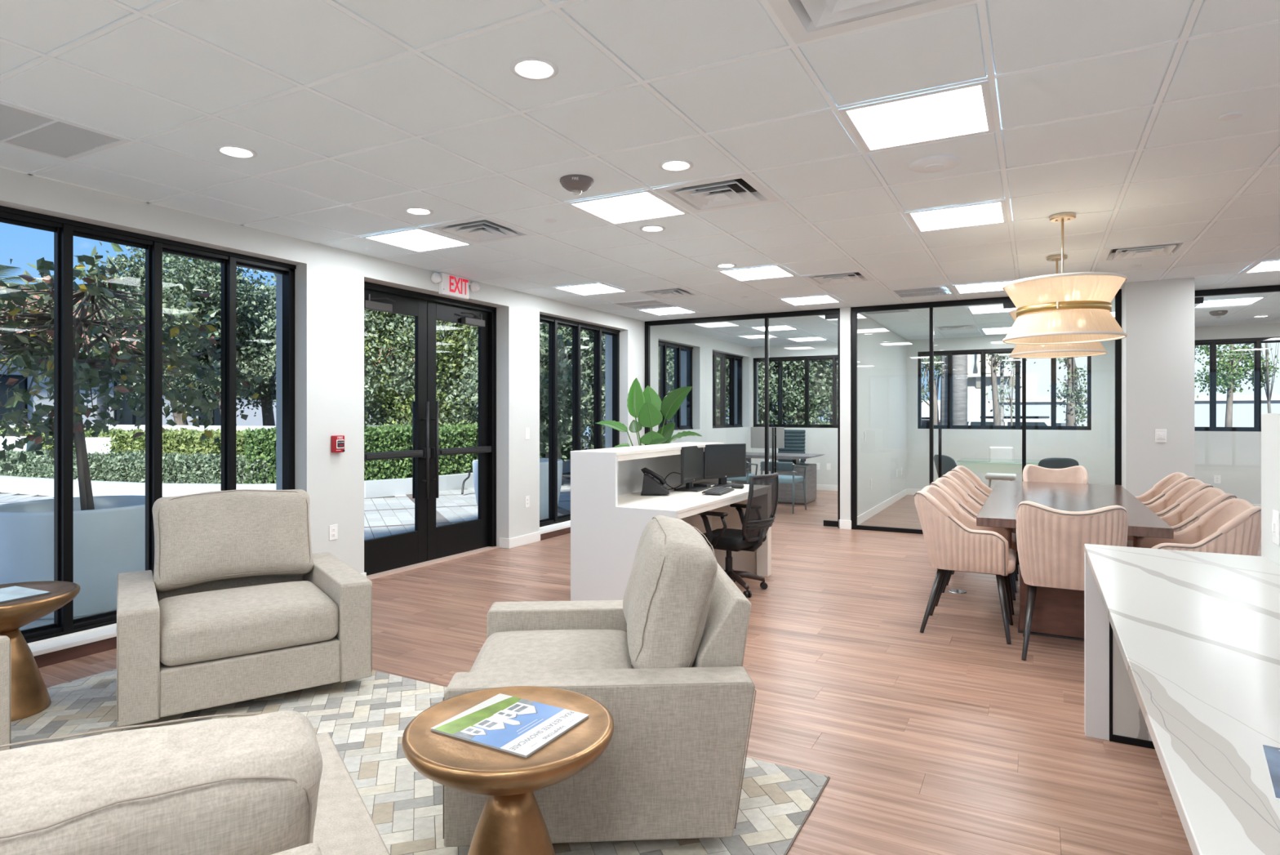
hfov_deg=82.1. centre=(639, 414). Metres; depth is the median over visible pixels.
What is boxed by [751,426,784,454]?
desktop computer
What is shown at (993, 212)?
recessed light
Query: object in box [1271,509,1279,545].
light switch
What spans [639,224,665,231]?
recessed light
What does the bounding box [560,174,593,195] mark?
fire alarm strobe
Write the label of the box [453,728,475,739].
print
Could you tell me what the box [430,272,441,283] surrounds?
lamp
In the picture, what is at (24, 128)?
ceiling vent
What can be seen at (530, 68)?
recessed light
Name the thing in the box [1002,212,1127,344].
pendant light
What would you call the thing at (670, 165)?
recessed light
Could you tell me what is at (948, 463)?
shell chair
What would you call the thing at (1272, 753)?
brochure
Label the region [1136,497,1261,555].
dining chair
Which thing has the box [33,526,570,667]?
trim
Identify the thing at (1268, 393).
slim tree
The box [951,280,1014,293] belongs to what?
recessed light
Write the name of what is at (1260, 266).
diffuser
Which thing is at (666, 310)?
diffuser
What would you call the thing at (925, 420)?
car
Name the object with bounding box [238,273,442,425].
broadleaf tree
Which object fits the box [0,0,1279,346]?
ceiling
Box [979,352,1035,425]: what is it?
slim tree
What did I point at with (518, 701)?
print
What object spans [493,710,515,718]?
print
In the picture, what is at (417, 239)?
recessed light
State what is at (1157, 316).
wall column
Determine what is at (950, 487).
dining chair
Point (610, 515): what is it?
reception desk
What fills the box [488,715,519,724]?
print
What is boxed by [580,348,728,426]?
broadleaf tree
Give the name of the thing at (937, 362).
slim tree
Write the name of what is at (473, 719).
print
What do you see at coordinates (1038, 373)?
villa
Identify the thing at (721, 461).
monitor
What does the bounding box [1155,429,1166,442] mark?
light switch
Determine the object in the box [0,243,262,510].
tree
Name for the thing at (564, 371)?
tree
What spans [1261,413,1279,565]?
wall
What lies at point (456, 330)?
broadleaf tree
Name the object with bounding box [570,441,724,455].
countertop
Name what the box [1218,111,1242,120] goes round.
sprinkler cover
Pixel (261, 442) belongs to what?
hedge
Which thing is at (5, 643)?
armchair
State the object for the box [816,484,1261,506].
baseboard
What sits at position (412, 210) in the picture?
recessed light
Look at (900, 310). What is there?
ceiling vent
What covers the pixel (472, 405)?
broadleaf tree
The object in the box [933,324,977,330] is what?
ceiling vent
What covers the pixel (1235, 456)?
wall
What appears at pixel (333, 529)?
outlet
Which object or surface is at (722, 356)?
window
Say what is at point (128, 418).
building
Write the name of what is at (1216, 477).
outlet
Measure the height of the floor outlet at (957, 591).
0.004 m
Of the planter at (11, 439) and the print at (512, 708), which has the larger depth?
the planter at (11, 439)
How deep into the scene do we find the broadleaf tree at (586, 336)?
14.19 m
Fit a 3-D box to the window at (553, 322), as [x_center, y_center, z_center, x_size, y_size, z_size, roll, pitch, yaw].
[-0.791,0.068,9.155,0.097,2.437,2.017,0,0,28]
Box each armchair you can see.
[0,635,11,751]
[0,710,390,854]
[116,488,372,726]
[442,515,756,846]
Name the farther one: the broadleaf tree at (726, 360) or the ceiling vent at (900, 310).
the broadleaf tree at (726, 360)
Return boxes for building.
[0,310,414,425]
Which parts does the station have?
handle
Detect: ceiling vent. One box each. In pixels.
[0,100,131,160]
[422,216,537,244]
[611,299,676,309]
[633,286,703,298]
[652,173,780,213]
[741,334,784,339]
[767,0,975,44]
[800,270,875,285]
[862,309,912,314]
[889,285,955,297]
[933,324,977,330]
[1097,240,1194,262]
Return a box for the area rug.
[10,668,830,854]
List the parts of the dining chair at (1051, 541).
leg, leg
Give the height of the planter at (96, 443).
0.615 m
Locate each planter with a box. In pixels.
[0,435,37,451]
[0,495,163,619]
[84,436,119,453]
[472,457,562,519]
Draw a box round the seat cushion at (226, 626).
[158,580,338,666]
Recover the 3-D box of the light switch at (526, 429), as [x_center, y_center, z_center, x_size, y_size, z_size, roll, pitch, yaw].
[-1.224,0.207,7.984,0.010,0.125,0.076,0,0,28]
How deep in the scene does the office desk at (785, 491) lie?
11.57 m
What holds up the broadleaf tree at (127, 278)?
on the paving
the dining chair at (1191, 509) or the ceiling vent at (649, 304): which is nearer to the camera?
the dining chair at (1191, 509)
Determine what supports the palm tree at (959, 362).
on the ground
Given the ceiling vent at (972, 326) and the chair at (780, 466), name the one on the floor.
the chair at (780, 466)
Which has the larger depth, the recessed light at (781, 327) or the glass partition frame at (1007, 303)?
the recessed light at (781, 327)
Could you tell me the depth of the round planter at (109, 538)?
5.15 m
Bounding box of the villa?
[967,342,1279,426]
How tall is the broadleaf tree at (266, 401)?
5.973 m
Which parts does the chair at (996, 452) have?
seat, backrest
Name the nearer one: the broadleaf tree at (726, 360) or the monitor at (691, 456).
the monitor at (691, 456)
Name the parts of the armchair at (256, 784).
frame, arm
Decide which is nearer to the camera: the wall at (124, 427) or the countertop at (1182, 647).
the countertop at (1182, 647)
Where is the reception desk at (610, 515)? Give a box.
[570,441,771,600]
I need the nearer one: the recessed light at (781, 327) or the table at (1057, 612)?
the table at (1057, 612)
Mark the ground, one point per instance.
(586, 444)
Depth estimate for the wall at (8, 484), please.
12.92 m
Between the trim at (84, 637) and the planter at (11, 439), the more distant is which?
the planter at (11, 439)
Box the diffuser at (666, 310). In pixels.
[641,306,692,314]
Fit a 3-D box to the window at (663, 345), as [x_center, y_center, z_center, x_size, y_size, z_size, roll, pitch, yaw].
[0.478,-0.439,11.509,0.097,1.355,1.515,0,0,28]
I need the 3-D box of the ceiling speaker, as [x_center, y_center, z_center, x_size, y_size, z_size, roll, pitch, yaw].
[1.546,-1.310,3.857,0.250,0.026,0.250,0,0,28]
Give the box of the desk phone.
[640,466,669,495]
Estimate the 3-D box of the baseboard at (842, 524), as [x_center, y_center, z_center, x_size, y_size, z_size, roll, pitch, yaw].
[3.576,1.349,10.981,0.154,0.110,4.474,0,0,28]
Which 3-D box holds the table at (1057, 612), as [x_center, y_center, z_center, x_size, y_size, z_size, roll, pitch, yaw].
[3.267,1.024,5.686,1.017,0.760,2.930,0,0,28]
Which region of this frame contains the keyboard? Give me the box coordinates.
[702,486,733,494]
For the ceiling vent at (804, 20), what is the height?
0.074 m
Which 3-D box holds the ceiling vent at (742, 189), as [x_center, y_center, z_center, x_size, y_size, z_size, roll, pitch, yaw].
[0.469,-1.337,4.409,0.586,0.074,0.586,0,0,28]
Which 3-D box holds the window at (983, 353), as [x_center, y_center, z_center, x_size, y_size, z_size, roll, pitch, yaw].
[6.023,-0.428,12.279,2.590,1.345,0.097,0,0,28]
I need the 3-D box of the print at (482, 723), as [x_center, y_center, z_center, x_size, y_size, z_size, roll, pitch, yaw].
[-0.401,0.841,1.991,0.087,0.001,0.057,0,0,29]
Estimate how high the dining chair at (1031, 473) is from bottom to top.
0.914 m
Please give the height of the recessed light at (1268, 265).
0.024 m
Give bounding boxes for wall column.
[1121,277,1194,496]
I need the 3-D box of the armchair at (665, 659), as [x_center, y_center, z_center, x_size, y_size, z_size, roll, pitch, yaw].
[-0.144,0.903,2.835,1.012,0.980,1.066,0,0,-3]
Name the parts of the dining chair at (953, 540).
leg, leg, leg, leg, seat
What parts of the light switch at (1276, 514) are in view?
plate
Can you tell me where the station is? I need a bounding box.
[331,435,344,452]
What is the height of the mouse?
0.035 m
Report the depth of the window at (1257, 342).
10.77 m
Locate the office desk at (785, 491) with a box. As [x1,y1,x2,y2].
[731,452,825,504]
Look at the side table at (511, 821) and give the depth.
1.91 m
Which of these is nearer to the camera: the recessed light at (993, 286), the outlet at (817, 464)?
the recessed light at (993, 286)
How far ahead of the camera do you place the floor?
3.80 m
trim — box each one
[27,520,570,656]
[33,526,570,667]
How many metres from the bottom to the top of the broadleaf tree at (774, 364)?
5.952 m
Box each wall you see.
[0,168,751,573]
[0,423,412,431]
[0,458,570,497]
[751,322,1279,504]
[840,306,906,519]
[921,399,992,421]
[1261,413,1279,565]
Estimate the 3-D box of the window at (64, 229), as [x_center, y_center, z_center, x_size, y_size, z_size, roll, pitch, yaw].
[-3.511,0.070,4.109,0.097,2.432,3.511,0,0,28]
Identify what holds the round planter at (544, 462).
on the paving
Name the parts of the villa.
beige panel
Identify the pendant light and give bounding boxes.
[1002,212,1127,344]
[1008,254,1107,358]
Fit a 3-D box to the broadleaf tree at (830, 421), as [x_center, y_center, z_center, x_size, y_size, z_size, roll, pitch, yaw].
[6.268,-1.375,22.994,4.084,5.618,4.674,0,0,25]
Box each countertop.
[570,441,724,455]
[1084,543,1279,854]
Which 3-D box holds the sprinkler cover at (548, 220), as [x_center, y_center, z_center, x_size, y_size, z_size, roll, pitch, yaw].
[-0.607,-1.318,4.982,0.084,0.014,0.084,0,0,28]
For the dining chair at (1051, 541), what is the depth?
4.12 m
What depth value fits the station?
5.76 m
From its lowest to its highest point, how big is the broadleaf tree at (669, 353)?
5.721 m
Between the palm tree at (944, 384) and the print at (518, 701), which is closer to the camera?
the print at (518, 701)
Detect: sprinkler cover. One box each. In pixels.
[544,218,556,222]
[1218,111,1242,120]
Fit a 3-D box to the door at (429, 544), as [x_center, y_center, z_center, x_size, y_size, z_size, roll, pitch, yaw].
[-2.030,0.134,6.991,0.228,2.540,1.888,0,0,28]
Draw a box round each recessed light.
[215,144,257,158]
[360,226,474,252]
[404,206,433,215]
[509,56,558,79]
[552,282,628,295]
[565,189,689,225]
[636,306,697,315]
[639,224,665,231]
[658,159,693,171]
[715,262,736,267]
[716,264,796,281]
[751,324,797,331]
[778,294,841,305]
[786,336,827,341]
[838,75,995,152]
[905,200,1008,232]
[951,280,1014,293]
[967,306,1017,314]
[980,327,1011,332]
[1194,296,1267,306]
[1241,259,1279,273]
[1253,315,1270,317]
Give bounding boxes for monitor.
[673,445,708,491]
[703,443,746,487]
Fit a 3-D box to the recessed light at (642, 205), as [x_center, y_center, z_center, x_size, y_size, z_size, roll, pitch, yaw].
[-0.068,-1.327,4.698,0.586,0.024,0.586,0,0,28]
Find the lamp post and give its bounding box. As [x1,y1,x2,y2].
[1000,353,1004,425]
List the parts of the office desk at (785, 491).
panel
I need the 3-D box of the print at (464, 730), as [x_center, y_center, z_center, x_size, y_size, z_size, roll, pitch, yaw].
[-0.437,0.841,1.949,0.071,0.001,0.040,0,0,29]
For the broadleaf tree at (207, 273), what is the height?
6.853 m
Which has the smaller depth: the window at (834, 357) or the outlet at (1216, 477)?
the outlet at (1216, 477)
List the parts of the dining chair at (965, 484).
leg, leg, leg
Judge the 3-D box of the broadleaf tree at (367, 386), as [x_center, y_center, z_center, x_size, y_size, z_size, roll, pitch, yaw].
[-5.769,-1.812,18.009,4.810,6.968,5.198,0,0,-21]
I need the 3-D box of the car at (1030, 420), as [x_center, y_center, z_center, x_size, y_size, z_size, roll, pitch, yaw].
[11.831,0.802,21.991,3.817,1.517,1.597,0,0,42]
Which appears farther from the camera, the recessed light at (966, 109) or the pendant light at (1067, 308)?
the pendant light at (1067, 308)
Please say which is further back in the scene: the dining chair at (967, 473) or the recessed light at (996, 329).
the recessed light at (996, 329)
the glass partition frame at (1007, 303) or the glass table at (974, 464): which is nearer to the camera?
the glass partition frame at (1007, 303)
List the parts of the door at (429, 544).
closer arm, pull handle, pull handle, pull handle, closer arm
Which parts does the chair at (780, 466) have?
backrest, seat, leg, armrest, leg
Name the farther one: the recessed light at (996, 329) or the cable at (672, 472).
the recessed light at (996, 329)
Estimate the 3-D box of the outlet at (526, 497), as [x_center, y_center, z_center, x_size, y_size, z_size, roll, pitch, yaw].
[-1.224,0.944,7.984,0.009,0.125,0.076,0,0,28]
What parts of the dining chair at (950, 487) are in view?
leg, leg, leg, leg, seat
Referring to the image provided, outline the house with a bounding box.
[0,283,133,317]
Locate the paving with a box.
[0,471,570,630]
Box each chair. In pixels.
[697,472,778,597]
[726,460,757,484]
[760,461,806,513]
[768,429,805,471]
[913,484,1016,644]
[928,477,1017,614]
[933,454,956,475]
[940,471,1017,591]
[950,465,1019,573]
[984,446,1016,488]
[1015,500,1128,660]
[1022,464,1088,483]
[1038,457,1079,468]
[1126,487,1236,546]
[1134,471,1195,505]
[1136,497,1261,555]
[1146,479,1213,516]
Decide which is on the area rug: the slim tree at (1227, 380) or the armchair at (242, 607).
the armchair at (242, 607)
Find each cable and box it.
[461,469,470,493]
[664,471,680,488]
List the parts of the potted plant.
stem, stem, stem, stem, stem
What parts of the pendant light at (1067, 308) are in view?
stem, lamp shade, lamp shade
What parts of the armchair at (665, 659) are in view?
arm, arm, frame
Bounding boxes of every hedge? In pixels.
[0,426,250,463]
[0,448,275,484]
[242,422,572,484]
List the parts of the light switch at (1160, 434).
plate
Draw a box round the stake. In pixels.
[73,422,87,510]
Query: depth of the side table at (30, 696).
3.41 m
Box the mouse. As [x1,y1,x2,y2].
[731,484,744,488]
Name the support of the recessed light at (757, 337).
in the ceiling
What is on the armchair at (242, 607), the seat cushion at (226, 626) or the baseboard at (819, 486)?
the seat cushion at (226, 626)
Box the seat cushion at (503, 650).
[469,629,634,671]
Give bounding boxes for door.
[364,281,499,579]
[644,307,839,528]
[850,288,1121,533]
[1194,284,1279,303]
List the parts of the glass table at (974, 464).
glass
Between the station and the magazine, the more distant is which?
the station
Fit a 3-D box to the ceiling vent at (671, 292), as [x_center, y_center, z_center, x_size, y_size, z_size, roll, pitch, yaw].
[0.310,-1.337,7.970,0.586,0.074,0.586,0,0,28]
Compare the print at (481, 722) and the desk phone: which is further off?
the desk phone
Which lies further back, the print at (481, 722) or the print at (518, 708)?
the print at (518, 708)
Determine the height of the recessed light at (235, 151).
0.010 m
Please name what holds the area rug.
on the floor
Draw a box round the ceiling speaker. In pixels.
[909,155,959,173]
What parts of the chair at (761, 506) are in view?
seat, leg, leg, frame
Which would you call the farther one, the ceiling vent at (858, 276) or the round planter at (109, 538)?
the ceiling vent at (858, 276)
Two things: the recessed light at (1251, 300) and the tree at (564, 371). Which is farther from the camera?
the tree at (564, 371)
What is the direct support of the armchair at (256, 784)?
on the area rug
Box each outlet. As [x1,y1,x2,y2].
[328,524,337,540]
[524,495,529,507]
[815,462,819,469]
[826,462,831,470]
[948,589,966,593]
[1213,475,1220,483]
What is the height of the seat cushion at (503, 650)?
0.224 m
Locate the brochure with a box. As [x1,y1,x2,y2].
[1262,744,1279,800]
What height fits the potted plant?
1.777 m
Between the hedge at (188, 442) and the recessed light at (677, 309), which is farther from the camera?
the hedge at (188, 442)
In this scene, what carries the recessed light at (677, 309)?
in the ceiling
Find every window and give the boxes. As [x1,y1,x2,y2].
[0,205,296,643]
[539,314,620,527]
[657,340,693,430]
[712,351,742,428]
[753,355,837,427]
[917,347,1091,430]
[1194,337,1279,431]
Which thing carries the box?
on the reception desk at (610, 515)
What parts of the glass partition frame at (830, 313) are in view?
post, header rail, post, pull handle, pull handle, post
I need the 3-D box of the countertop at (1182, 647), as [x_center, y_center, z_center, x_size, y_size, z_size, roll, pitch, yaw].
[1.114,0.990,1.006,0.629,0.829,4.828,0,0,28]
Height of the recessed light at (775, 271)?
0.024 m
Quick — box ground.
[580,435,604,449]
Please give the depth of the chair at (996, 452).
11.25 m
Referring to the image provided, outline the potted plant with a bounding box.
[595,377,702,447]
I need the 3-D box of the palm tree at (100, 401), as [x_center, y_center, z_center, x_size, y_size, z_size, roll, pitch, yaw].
[-14.816,-1.043,20.013,1.812,4.957,1.945,0,0,28]
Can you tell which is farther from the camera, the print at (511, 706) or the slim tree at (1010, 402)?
the slim tree at (1010, 402)
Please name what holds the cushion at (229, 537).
on the armchair at (242, 607)
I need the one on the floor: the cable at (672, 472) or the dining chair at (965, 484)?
the dining chair at (965, 484)
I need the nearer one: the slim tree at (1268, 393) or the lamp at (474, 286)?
the lamp at (474, 286)
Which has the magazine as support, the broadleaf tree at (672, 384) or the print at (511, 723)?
the print at (511, 723)
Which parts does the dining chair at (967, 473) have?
leg, leg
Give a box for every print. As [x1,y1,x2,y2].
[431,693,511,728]
[433,696,521,734]
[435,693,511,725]
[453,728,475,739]
[457,701,564,747]
[460,725,484,734]
[472,717,504,729]
[478,720,490,725]
[484,721,497,727]
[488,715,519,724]
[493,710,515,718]
[502,702,536,714]
[506,703,521,710]
[514,705,528,711]
[515,698,533,705]
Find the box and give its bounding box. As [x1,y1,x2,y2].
[693,481,717,488]
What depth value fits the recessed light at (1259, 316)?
9.84 m
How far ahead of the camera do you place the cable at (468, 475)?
13.09 m
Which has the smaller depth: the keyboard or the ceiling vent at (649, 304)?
the keyboard
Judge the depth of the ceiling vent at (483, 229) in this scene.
5.27 m
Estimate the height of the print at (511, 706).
0.001 m
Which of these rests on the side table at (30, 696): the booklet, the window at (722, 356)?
the booklet
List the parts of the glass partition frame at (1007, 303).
post, rail, post, pull handle, pull handle, header rail, post, post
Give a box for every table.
[0,580,79,721]
[401,685,613,854]
[956,457,1040,473]
[976,480,1173,640]
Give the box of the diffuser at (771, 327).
[754,325,795,330]
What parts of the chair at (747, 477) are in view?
seat, leg, armrest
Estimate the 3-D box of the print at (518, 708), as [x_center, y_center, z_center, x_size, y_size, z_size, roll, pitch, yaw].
[-0.339,0.841,2.099,0.018,0.001,0.045,0,0,29]
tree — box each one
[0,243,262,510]
[0,264,44,317]
[73,241,243,425]
[73,284,142,424]
[114,252,275,425]
[186,271,275,425]
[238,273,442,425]
[364,308,477,425]
[364,309,478,425]
[379,314,586,426]
[460,321,604,484]
[461,328,588,453]
[539,328,674,459]
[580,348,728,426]
[667,351,800,424]
[716,360,837,424]
[758,359,837,424]
[783,359,837,424]
[921,355,946,425]
[940,355,947,425]
[952,354,967,425]
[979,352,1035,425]
[986,357,1022,425]
[1047,355,1087,426]
[1194,343,1279,426]
[1261,342,1279,413]
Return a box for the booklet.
[0,586,51,602]
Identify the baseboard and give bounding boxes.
[360,531,540,577]
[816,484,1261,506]
[838,488,907,529]
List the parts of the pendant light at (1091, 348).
lamp shade, stem, lamp shade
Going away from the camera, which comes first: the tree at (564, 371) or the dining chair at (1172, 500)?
the dining chair at (1172, 500)
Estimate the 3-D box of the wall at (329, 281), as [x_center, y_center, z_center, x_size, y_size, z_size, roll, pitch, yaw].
[-1.975,0.008,6.915,0.300,2.792,17.500,0,0,28]
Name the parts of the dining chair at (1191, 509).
seat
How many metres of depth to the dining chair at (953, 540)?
4.64 m
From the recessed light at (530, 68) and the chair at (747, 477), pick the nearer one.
the recessed light at (530, 68)
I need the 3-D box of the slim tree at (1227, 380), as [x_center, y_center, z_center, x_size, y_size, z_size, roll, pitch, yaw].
[14.901,-0.491,18.443,2.234,3.854,1.679,0,0,3]
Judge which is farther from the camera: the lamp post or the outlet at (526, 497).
the lamp post
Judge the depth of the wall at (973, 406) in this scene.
25.47 m
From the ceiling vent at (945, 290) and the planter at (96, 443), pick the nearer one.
the ceiling vent at (945, 290)
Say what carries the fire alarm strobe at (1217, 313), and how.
attached to the ceiling
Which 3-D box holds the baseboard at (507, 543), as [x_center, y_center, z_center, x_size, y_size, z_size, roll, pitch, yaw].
[-0.228,1.351,9.953,0.134,0.105,9.894,0,0,28]
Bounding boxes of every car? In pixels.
[921,417,940,425]
[967,416,1066,426]
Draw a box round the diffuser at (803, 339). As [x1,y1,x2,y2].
[791,337,824,341]
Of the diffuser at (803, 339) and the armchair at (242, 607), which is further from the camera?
the diffuser at (803, 339)
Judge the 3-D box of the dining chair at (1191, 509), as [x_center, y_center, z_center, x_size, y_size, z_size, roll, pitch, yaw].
[3.587,0.949,4.896,0.619,0.914,0.554,0,0,28]
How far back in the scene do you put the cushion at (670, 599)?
2.50 m
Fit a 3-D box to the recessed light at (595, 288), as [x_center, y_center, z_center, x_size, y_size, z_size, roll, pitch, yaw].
[-0.517,-1.327,7.721,0.586,0.024,0.586,0,0,28]
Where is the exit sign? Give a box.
[430,272,479,299]
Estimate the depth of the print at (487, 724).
1.99 m
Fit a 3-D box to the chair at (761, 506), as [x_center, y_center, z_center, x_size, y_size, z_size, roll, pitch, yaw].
[0.744,0.930,5.876,0.699,0.946,0.628,0,0,36]
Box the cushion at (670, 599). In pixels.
[622,515,717,668]
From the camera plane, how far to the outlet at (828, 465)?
13.56 m
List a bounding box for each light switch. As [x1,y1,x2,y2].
[524,427,529,439]
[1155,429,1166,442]
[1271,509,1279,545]
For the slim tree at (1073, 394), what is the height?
3.642 m
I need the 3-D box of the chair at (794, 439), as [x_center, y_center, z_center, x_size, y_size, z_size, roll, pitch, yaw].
[2.524,0.834,12.681,0.594,1.140,0.620,0,0,28]
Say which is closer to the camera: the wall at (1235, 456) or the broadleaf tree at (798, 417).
the wall at (1235, 456)
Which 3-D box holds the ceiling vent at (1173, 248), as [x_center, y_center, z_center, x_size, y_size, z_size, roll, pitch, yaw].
[4.069,-1.337,5.944,0.586,0.074,0.586,0,0,28]
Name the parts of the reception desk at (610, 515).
panel, panel, modesty panel, panel, corner post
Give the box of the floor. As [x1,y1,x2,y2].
[38,489,1261,854]
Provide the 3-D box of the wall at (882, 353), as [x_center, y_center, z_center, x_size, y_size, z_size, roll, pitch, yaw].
[3.579,0.008,10.987,0.126,2.792,4.460,0,0,28]
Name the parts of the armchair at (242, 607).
arm, frame, rail, arm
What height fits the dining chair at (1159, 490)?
0.914 m
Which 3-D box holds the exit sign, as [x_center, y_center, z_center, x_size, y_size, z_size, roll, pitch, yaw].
[-1.740,-1.214,6.940,0.092,0.203,0.620,0,0,28]
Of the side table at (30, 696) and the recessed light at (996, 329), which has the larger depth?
the recessed light at (996, 329)
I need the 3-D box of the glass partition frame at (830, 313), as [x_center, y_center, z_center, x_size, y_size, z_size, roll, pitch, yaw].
[1.286,0.043,9.758,2.744,2.722,0.125,0,0,28]
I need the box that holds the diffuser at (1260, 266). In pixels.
[1248,261,1279,271]
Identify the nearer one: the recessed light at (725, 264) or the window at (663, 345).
the recessed light at (725, 264)
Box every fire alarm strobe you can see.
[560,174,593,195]
[1208,310,1227,318]
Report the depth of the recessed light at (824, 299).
8.46 m
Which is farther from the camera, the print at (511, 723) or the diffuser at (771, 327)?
the diffuser at (771, 327)
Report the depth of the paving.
11.26 m
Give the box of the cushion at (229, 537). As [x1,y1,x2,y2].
[151,488,313,591]
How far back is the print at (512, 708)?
2.10 m
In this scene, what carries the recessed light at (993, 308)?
in the ceiling
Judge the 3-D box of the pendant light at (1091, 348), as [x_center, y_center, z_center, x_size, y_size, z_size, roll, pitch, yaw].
[3.470,-0.907,6.113,0.715,0.822,0.715,0,0,32]
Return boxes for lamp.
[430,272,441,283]
[468,281,479,292]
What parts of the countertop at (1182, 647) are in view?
return panel, black panel frame, stone panel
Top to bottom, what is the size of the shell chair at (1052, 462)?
0.874 m
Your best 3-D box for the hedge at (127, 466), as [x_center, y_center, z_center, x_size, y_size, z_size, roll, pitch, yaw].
[-13.140,0.981,15.072,14.956,0.715,1.647,0,0,21]
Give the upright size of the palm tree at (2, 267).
4.900 m
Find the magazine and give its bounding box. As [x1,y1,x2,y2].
[431,693,589,757]
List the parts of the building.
pane, pane, pane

